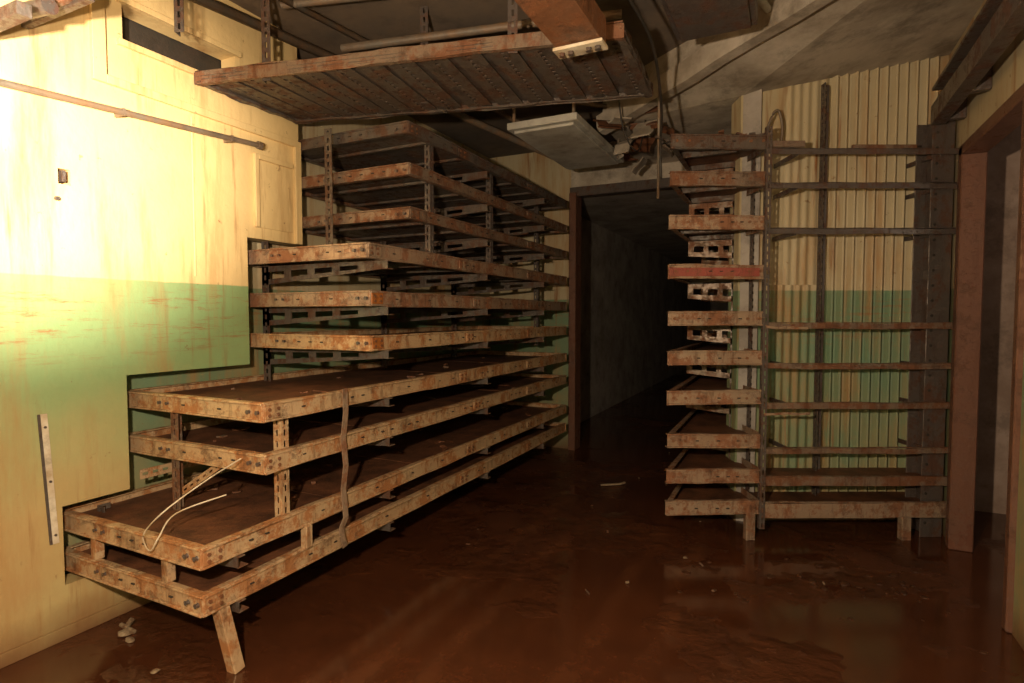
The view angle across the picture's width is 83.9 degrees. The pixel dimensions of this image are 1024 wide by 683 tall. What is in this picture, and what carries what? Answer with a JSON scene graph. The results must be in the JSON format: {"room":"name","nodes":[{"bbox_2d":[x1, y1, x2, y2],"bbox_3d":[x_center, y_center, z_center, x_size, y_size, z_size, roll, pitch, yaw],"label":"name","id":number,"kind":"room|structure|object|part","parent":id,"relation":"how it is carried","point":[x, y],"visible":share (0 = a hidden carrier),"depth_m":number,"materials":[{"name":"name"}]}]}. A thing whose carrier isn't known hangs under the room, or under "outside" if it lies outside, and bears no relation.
{"room":"abandoned storage room","nodes":[
{"label":"abandoned storage room","id":0,"kind":"room"},
{"bbox_2d":[0,0,489,653],"bbox_3d":[-1.999,-0.320,3.189,0.400,3.350,8.200,1,3,26],"label":"wall","id":1,"kind":"structure","parent":0,"point":[102,298],"depth_m":2.81,"materials":[{"name":"beige paint"}]},
{"bbox_2d":[0,0,94,31],"bbox_3d":[-1.942,-1.303,2.236,0.500,0.300,0.319,1,3,26],"label":"wall bracket","id":2,"kind":"object","parent":1,"relation":"attached to","point":[30,14],"visible":1,"depth_m":2.20,"materials":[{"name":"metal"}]},
{"bbox_2d":[37,413,59,544],"bbox_3d":[-2.091,0.624,2.573,0.012,0.600,0.066,1,3,26],"label":"wall strip","id":3,"kind":"object","parent":1,"relation":"attached to","point":[42,419],"visible":1,"depth_m":2.57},
{"bbox_2d":[54,170,65,200],"bbox_3d":[-2.066,-0.709,2.594,0.045,0.140,0.045,1,3,26],"label":"remains","id":4,"kind":"object","parent":1,"relation":"attached to","point":[61,174],"visible":0.98,"depth_m":2.59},
{"bbox_2d":[0,79,263,149],"bbox_3d":[-2.042,-1.090,2.514,0.084,0.179,2.216,1,3,26],"label":"conduit","id":5,"kind":"object","parent":1,"relation":"attached to","point":[118,112],"visible":1,"depth_m":2.77,"materials":[{"name":"beige metal"}]},
{"bbox_2d":[0,0,302,668],"bbox_3d":[-2.494,-0.252,1.691,0.025,3.350,4.870,1,3,26],"label":"trim","id":6,"kind":"structure","parent":1,"relation":"attached to","point":[272,178],"depth_m":3.12,"materials":[{"name":"beige wood"}]},
{"bbox_2d":[229,0,685,157],"bbox_3d":[1.214,-1.970,1.489,7.600,0.100,8.300,1,3,26],"label":"ceiling","id":7,"kind":"structure","parent":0,"point":[369,19],"depth_m":3.66,"materials":[{"name":"grey concrete"}]},
{"bbox_2d":[189,0,770,198],"bbox_3d":[0.360,-1.475,4.157,2.807,0.969,3.909,1,3,26],"label":"frame","id":8,"kind":"structure","parent":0,"point":[216,6],"depth_m":3.38,"materials":[{"name":"brown metal"}]},
{"bbox_2d":[174,0,652,123],"bbox_3d":[-0.488,-1.693,3.041,2.474,0.594,1.037,0,3,11],"label":"shelf","id":9,"kind":"object","parent":8,"relation":"hanging from","point":[515,70],"visible":0.94,"depth_m":3.09,"materials":[{"name":"brown metal"}]},
{"bbox_2d":[514,0,607,58],"bbox_3d":[-0.130,-1.556,1.558,0.220,0.733,2.013,1,3,26],"label":"steel beam","id":10,"kind":"structure","parent":8,"relation":"attached to","point":[574,27],"depth_m":2.27,"materials":[{"name":"metal"}]},
{"bbox_2d":[507,103,623,169],"bbox_3d":[0.478,-1.806,4.616,0.540,0.510,1.250,1,3,26],"label":"fitting","id":11,"kind":"object","parent":8,"relation":"attached to","point":[567,139],"depth_m":4.37,"materials":[{"name":"white metal"}]},
{"bbox_2d":[593,106,673,174],"bbox_3d":[1.005,-1.679,4.861,0.734,0.296,1.391,0,3,1],"label":"scraps","id":12,"kind":"object","parent":8,"relation":"attached to","point":[647,129],"visible":0.56,"depth_m":4.64,"materials":[{"name":"paper"}]},
{"bbox_2d":[618,0,783,178],"bbox_3d":[0.771,-1.513,3.544,1.054,0.903,2.095,3,4,44],"label":"hanging cables","id":13,"kind":"object","parent":8,"relation":"hanging from","point":[631,2],"visible":0.78,"depth_m":3.54,"materials":[{"name":"black rubber"}]},
{"bbox_2d":[0,365,1023,682],"bbox_3d":[4.699,1.153,8.784,7.600,0.100,24.200,1,3,26],"label":"floor","id":14,"kind":"structure","parent":0,"point":[413,602],"depth_m":2.97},
{"bbox_2d":[62,120,567,673],"bbox_3d":[-0.803,-0.037,4.306,1.111,2.696,4.179,1,3,26],"label":"shelving rack","id":15,"kind":"object","parent":14,"relation":"on","point":[199,544],"visible":0.98,"depth_m":3.54,"materials":[{"name":"metal"}]},
{"bbox_3d":[-1.364,0.701,2.443,0.381,0.348,0.098,-2,3,-31],"label":"loose cord","id":16,"kind":"part","parent":15,"relation":"part of","materials":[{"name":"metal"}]},
{"bbox_2d":[62,401,566,570],"bbox_3d":[-0.812,0.781,4.363,1.076,0.098,4.146,1,3,26],"label":"shelf","id":17,"kind":"object","parent":15,"relation":"on","point":[203,536],"depth_m":3.05,"materials":[{"name":"paint"}]},
{"bbox_2d":[64,421,566,617],"bbox_3d":[-0.812,0.974,4.371,1.076,0.097,4.147,1,3,26],"label":"shelf","id":18,"kind":"object","parent":15,"relation":"on","point":[212,590],"depth_m":2.77,"materials":[{"name":"paint"}]},
{"bbox_2d":[127,350,566,422],"bbox_3d":[-0.744,0.233,4.477,1.076,0.094,3.836,1,3,26],"label":"shelf","id":19,"kind":"object","parent":15,"relation":"on","point":[266,397],"depth_m":3.45,"materials":[{"name":"paint"}]},
{"bbox_2d":[128,372,566,474],"bbox_3d":[-0.744,0.464,4.487,1.075,0.097,3.836,1,3,26],"label":"shelf","id":20,"kind":"object","parent":15,"relation":"on","point":[214,442],"depth_m":3.32,"materials":[{"name":"paint"}]},
{"bbox_2d":[247,242,566,286],"bbox_3d":[-0.589,-0.579,4.760,1.076,0.096,3.125,1,3,26],"label":"shelf","id":21,"kind":"object","parent":15,"relation":"on","point":[406,264],"depth_m":3.77,"materials":[{"name":"beige metal"}]},
{"bbox_2d":[248,289,566,310],"bbox_3d":[-0.584,-0.315,4.782,1.076,0.096,3.103,1,3,26],"label":"shelf","id":22,"kind":"object","parent":15,"relation":"on","point":[360,300],"depth_m":3.54,"materials":[{"name":"beige metal"}]},
{"bbox_2d":[249,325,566,351],"bbox_3d":[-0.583,-0.062,4.796,1.076,0.097,3.104,1,3,26],"label":"shelf","id":23,"kind":"object","parent":15,"relation":"on","point":[385,339],"depth_m":3.71,"materials":[{"name":"paint"}]},
{"bbox_2d":[298,120,567,211],"bbox_3d":[-0.504,-1.368,4.898,1.076,0.083,2.742,1,3,26],"label":"shelf","id":24,"kind":"object","parent":15,"relation":"on","point":[401,141],"depth_m":4.06,"materials":[{"name":"brown metal"}]},
{"bbox_2d":[301,162,567,235],"bbox_3d":[-0.503,-1.118,4.910,1.076,0.080,2.739,1,3,26],"label":"shelf","id":25,"kind":"object","parent":15,"relation":"on","point":[404,184],"depth_m":4.18,"materials":[{"name":"brown metal"}]},
{"bbox_2d":[302,206,567,261],"bbox_3d":[-0.504,-0.854,4.922,1.076,0.081,2.740,1,3,26],"label":"shelf","id":26,"kind":"object","parent":15,"relation":"on","point":[406,226],"depth_m":4.24,"materials":[{"name":"brown metal"}]},
{"bbox_2d":[118,452,824,673],"bbox_3d":[0.679,1.306,3.685,5.047,0.057,2.219,-3,4,-44],"label":"debris","id":27,"kind":"object","parent":14,"relation":"on","point":[127,630],"visible":1,"depth_m":2.71,"materials":[{"name":"beige paper"}]},
{"bbox_2d":[655,82,958,540],"bbox_3d":[2.187,-0.216,4.331,1.817,3.039,2.090,1,3,26],"label":"shelving rack","id":28,"kind":"object","parent":14,"relation":"on","point":[710,182],"visible":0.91,"depth_m":3.79,"materials":[{"name":"brown metal"}]},
{"bbox_2d":[664,483,758,515],"bbox_3d":[1.734,1.072,4.611,0.595,0.106,2.088,1,3,26],"label":"tray","id":29,"kind":"object","parent":28,"relation":"on","point":[708,498],"depth_m":3.81,"materials":[{"name":"beige metal"}]},
{"bbox_2d":[655,130,769,170],"bbox_3d":[1.692,-1.354,4.521,0.720,0.148,2.089,1,3,26],"label":"tray","id":30,"kind":"object","parent":28,"relation":"on","point":[720,151],"depth_m":3.70,"materials":[{"name":"brown metal"}]},
{"bbox_2d":[665,448,762,483],"bbox_3d":[1.733,0.860,4.602,0.594,0.102,2.089,1,3,26],"label":"tray","id":31,"kind":"object","parent":28,"relation":"on","point":[692,465],"depth_m":3.79,"materials":[{"name":"beige metal"}]},
{"bbox_2d":[666,341,761,364],"bbox_3d":[1.735,0.070,4.566,0.594,0.101,2.089,1,3,26],"label":"tray","id":32,"kind":"object","parent":28,"relation":"on","point":[700,353],"depth_m":3.76,"materials":[{"name":"beige metal"}]},
{"bbox_2d":[665,404,763,448],"bbox_3d":[1.734,0.624,4.590,0.595,0.100,2.089,1,3,26],"label":"tray","id":33,"kind":"object","parent":28,"relation":"on","point":[699,428],"depth_m":3.79,"materials":[{"name":"beige metal"}]},
{"bbox_2d":[666,367,764,405],"bbox_3d":[1.735,0.334,4.577,0.594,0.110,2.090,1,3,26],"label":"tray","id":34,"kind":"object","parent":28,"relation":"on","point":[697,389],"depth_m":3.77,"materials":[{"name":"beige metal"}]},
{"bbox_2d":[667,311,765,325],"bbox_3d":[1.736,-0.188,4.553,0.591,0.101,2.091,1,3,26],"label":"tray","id":35,"kind":"object","parent":28,"relation":"on","point":[675,318],"depth_m":3.75,"materials":[{"name":"beige metal"}]},
{"bbox_2d":[668,264,766,283],"bbox_3d":[1.735,-0.493,4.538,0.594,0.106,2.089,1,3,26],"label":"tray","id":36,"kind":"object","parent":28,"relation":"on","point":[684,273],"depth_m":3.73,"materials":[{"name":"red metal"}]},
{"bbox_2d":[668,214,767,257],"bbox_3d":[1.734,-0.814,4.526,0.596,0.107,2.089,1,3,26],"label":"tray","id":37,"kind":"object","parent":28,"relation":"on","point":[696,230],"depth_m":3.72,"materials":[{"name":"beige metal"}]},
{"bbox_2d":[669,171,768,214],"bbox_3d":[1.734,-1.096,4.511,0.592,0.101,2.090,1,3,26],"label":"tray","id":38,"kind":"object","parent":28,"relation":"on","point":[696,188],"depth_m":3.71,"materials":[{"name":"brown metal"}]},
{"bbox_2d":[905,120,955,536],"bbox_3d":[2.837,-0.080,3.878,0.202,2.808,0.205,1,3,26],"label":"steel column","id":39,"kind":"structure","parent":14,"relation":"on","point":[931,256],"depth_m":3.83,"materials":[{"name":"brown metal"}]},
{"bbox_2d":[490,141,685,448],"bbox_3d":[1.057,-0.457,6.202,2.890,3.350,0.100,1,3,26],"label":"wall","id":40,"kind":"structure","parent":0,"point":[544,172],"depth_m":6.43,"materials":[{"name":"concrete"}]},
{"bbox_2d":[568,177,672,450],"bbox_3d":[1.504,-0.221,5.966,1.870,2.900,0.190,1,3,26],"label":"trim","id":41,"kind":"structure","parent":40,"relation":"attached to","point":[574,339],"depth_m":6.27,"materials":[{"name":"brown wood"}]},
{"bbox_2d":[596,0,983,164],"bbox_3d":[1.996,-1.860,4.116,1.839,0.378,3.819,-1,3,-28],"label":"ceiling","id":42,"kind":"structure","parent":40,"relation":"attached to","point":[797,42],"depth_m":3.67,"materials":[{"name":"concrete"}]},
{"bbox_2d":[581,189,727,264],"bbox_3d":[4.721,-2.013,13.252,3.600,0.100,15.900,1,3,26],"label":"ceiling","id":43,"kind":"structure","parent":0,"point":[642,218],"depth_m":7.91,"materials":[{"name":"paint"}]},
{"bbox_2d":[580,89,761,520],"bbox_3d":[4.470,-0.743,12.497,2.540,3.350,17.580,1,3,26],"label":"wall","id":44,"kind":"structure","parent":0,"point":[627,292],"depth_m":9.42,"materials":[{"name":"paint"}]},
{"bbox_2d":[661,0,757,41],"bbox_3d":[0.935,-1.779,2.704,0.400,0.390,0.620,1,3,26],"label":"fitting","id":45,"kind":"object","parent":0,"point":[688,19],"depth_m":2.79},
{"bbox_2d":[725,55,948,519],"bbox_3d":[2.360,-0.366,4.197,1.464,3.350,0.180,0,3,0],"label":"wall","id":46,"kind":"structure","parent":0,"point":[774,99],"depth_m":4.10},
{"bbox_2d":[765,56,939,519],"bbox_3d":[2.432,-0.365,4.082,1.180,3.320,0.040,0,3,0],"label":"cladding","id":47,"kind":"object","parent":46,"relation":"attached to","point":[868,277],"visible":0.53,"depth_m":4.08,"materials":[{"name":"beige metal"}]},
{"bbox_2d":[941,0,1023,649],"bbox_3d":[1.587,-0.218,0.942,0.080,3.350,7.300,1,3,26],"label":"wall","id":48,"kind":"structure","parent":0,"point":[1008,70],"depth_m":2.96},
{"bbox_2d":[930,0,1023,124],"bbox_3d":[2.282,-1.479,2.605,0.168,0.242,2.401,1,3,26],"label":"ceiling beam","id":49,"kind":"structure","parent":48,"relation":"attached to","point":[969,70],"depth_m":2.93,"materials":[{"name":"brown wood"}]},
{"bbox_2d":[945,83,1023,632],"bbox_3d":[2.655,0.072,3.157,0.130,2.570,1.210,1,3,26],"label":"door frame","id":50,"kind":"structure","parent":48,"relation":"in","point":[973,153],"depth_m":3.54,"materials":[{"name":"brown wood"}]},
{"bbox_2d":[975,124,1021,513],"bbox_3d":[3.082,-0.195,0.436,3.050,3.350,7.700,1,3,26],"label":"wall","id":51,"kind":"structure","parent":0,"point":[1003,169],"depth_m":4.28,"materials":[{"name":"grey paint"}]}
]}

